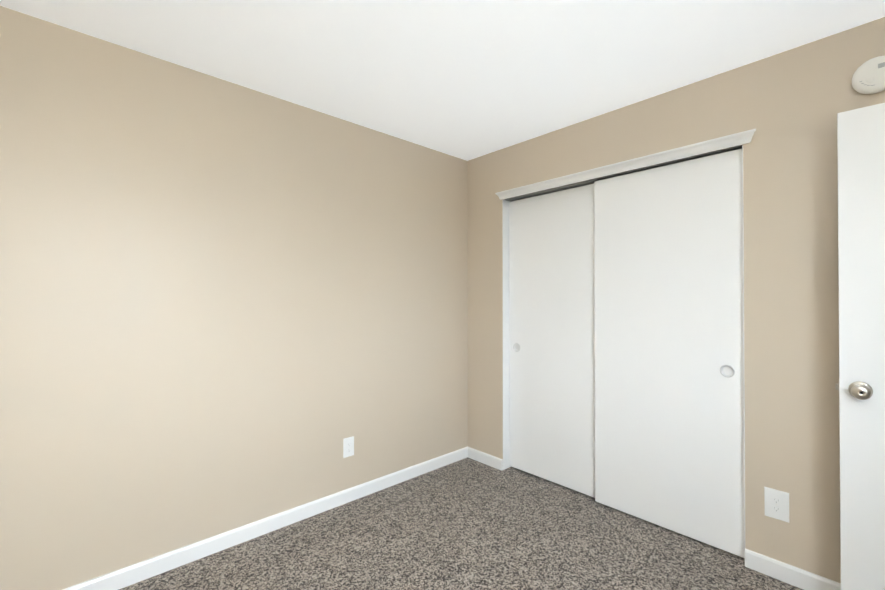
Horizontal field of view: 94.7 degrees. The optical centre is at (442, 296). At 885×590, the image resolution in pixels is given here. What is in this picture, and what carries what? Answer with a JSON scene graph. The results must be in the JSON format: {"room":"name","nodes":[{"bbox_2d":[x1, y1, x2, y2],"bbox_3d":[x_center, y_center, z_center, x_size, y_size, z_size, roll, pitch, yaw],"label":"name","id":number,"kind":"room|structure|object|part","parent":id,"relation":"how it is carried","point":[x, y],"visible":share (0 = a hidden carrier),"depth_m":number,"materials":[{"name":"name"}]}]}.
{"room":"empty bedroom","nodes":[
{"label":"empty bedroom","id":0,"kind":"room"},
{"bbox_2d":[0,6,467,589],"bbox_3d":[-1.047,0.092,2.291,3.540,2.440,0.120,0,-1,-43],"label":"wall","id":1,"kind":"structure","parent":0,"point":[226,306],"depth_m":2.03,"materials":[{"name":"beige paint"}]},
{"bbox_2d":[62,447,465,589],"bbox_3d":[-1.002,1.270,2.232,3.300,0.082,0.013,0,-1,-43],"label":"baseboard","id":2,"kind":"structure","parent":1,"relation":"attached to","point":[187,554],"depth_m":2.19,"materials":[{"name":"white wood"}]},
{"bbox_2d":[343,436,353,457],"bbox_3d":[-0.599,0.967,2.610,0.076,0.122,0.008,0,-1,-43],"label":"outlet","id":3,"kind":"object","parent":1,"relation":"attached to","point":[348,446],"visible":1,"depth_m":2.60,"materials":[{"name":"white plastic"}]},
{"bbox_2d":[0,0,884,160],"bbox_3d":[0.261,-1.160,1.398,4.240,0.050,3.220,0,-1,-43],"label":"ceiling","id":4,"kind":"structure","parent":0,"point":[467,80],"depth_m":1.86,"materials":[{"name":"white paint"}]},
{"bbox_2d":[119,457,802,589],"bbox_3d":[0.261,1.330,1.379,4.240,0.050,3.220,0,-1,-43],"label":"floor","id":5,"kind":"structure","parent":0,"point":[467,523],"depth_m":2.11,"materials":[{"name":"carpet"}]},
{"bbox_2d":[467,17,884,582],"bbox_3d":[1.302,0.091,2.267,0.120,2.440,3.100,0,-1,-43],"label":"wall","id":6,"kind":"structure","parent":0,"point":[788,105],"depth_m":1.91,"materials":[{"name":"beige paint"}]},
{"bbox_2d":[466,446,502,470],"bbox_3d":[0.337,1.278,3.206,0.013,0.082,0.337,0,-1,-43],"label":"baseboard","id":7,"kind":"structure","parent":6,"relation":"attached to","point":[482,457],"depth_m":3.20,"materials":[{"name":"white wood"}]},
{"bbox_2d":[509,183,594,497],"bbox_3d":[0.790,0.287,2.864,0.036,2.031,0.778,0,-1,-43],"label":"sliding closet door","id":8,"kind":"structure","parent":6,"relation":"in","point":[552,335],"depth_m":2.85,"materials":[{"name":"white paint"}]},
{"bbox_3d":[0.566,0.388,3.089,0.013,0.066,0.066,0,-1,-43],"label":"handle","id":9,"kind":"part","parent":8,"relation":"part of","materials":[{"name":"white plastic"}]},
{"bbox_2d":[502,145,744,538],"bbox_3d":[1.009,0.277,2.583,0.118,2.075,1.502,0,-1,-43],"label":"door frame","id":10,"kind":"structure","parent":6,"relation":"attached to","point":[506,403],"depth_m":3.11,"materials":[{"name":"white wood"}]},
{"bbox_2d":[505,145,741,201],"bbox_3d":[1.014,-0.747,2.595,0.090,0.020,1.494,0,-1,-43],"label":"track rail","id":11,"kind":"object","parent":6,"relation":"attached to","point":[564,187],"visible":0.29,"depth_m":2.51,"materials":[{"name":"silver metal"}]},
{"bbox_2d":[495,129,755,199],"bbox_3d":[0.958,-0.764,2.532,0.035,0.052,1.598,0,-1,-43],"label":"trim","id":12,"kind":"structure","parent":6,"relation":"attached to","point":[727,141],"depth_m":2.34,"materials":[{"name":"white wood"}]},
{"bbox_2d":[594,149,744,557],"bbox_3d":[1.242,0.282,2.315,0.036,2.031,0.778,0,-1,-43],"label":"sliding closet door","id":13,"kind":"structure","parent":6,"relation":"in","point":[669,380],"depth_m":2.25,"materials":[{"name":"white paint"}]},
{"bbox_3d":[1.449,0.380,2.073,0.013,0.066,0.066,0,-1,-43],"label":"handle","id":14,"kind":"part","parent":13,"relation":"part of","materials":[{"name":"white plastic"}]},
{"bbox_2d":[764,486,788,522],"bbox_3d":[1.552,0.969,1.894,0.008,0.135,0.090,0,-1,-43],"label":"outlet","id":15,"kind":"object","parent":6,"relation":"attached to","point":[776,504],"visible":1,"depth_m":1.89,"materials":[{"name":"white plastic"}]},
{"bbox_2d":[745,548,840,589],"bbox_3d":[1.839,1.265,1.564,0.030,0.082,1.111,0,-1,-43],"label":"baseboard","id":16,"kind":"structure","parent":6,"relation":"attached to","point":[795,576],"depth_m":1.86,"materials":[{"name":"white wood"}]},
{"bbox_2d":[835,103,884,589],"bbox_3d":[1.835,0.281,1.347,0.171,2.018,0.776,0,-1,-43],"label":"entry door","id":17,"kind":"structure","parent":6,"relation":"in","point":[860,386],"depth_m":1.56,"materials":[{"name":"white paint"}]},
{"bbox_3d":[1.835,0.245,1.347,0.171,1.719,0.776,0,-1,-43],"label":"knob","id":18,"kind":"part","parent":17,"relation":"part of","materials":[{"name":"silver metal"}]},
{"bbox_2d":[851,56,884,93],"bbox_3d":[1.764,-0.898,1.656,0.039,0.145,0.145,0,-1,-43],"label":"smoke detector","id":19,"kind":"object","parent":6,"relation":"attached to","point":[868,77],"visible":1,"depth_m":1.66,"materials":[{"name":"white plastic"}]}
]}

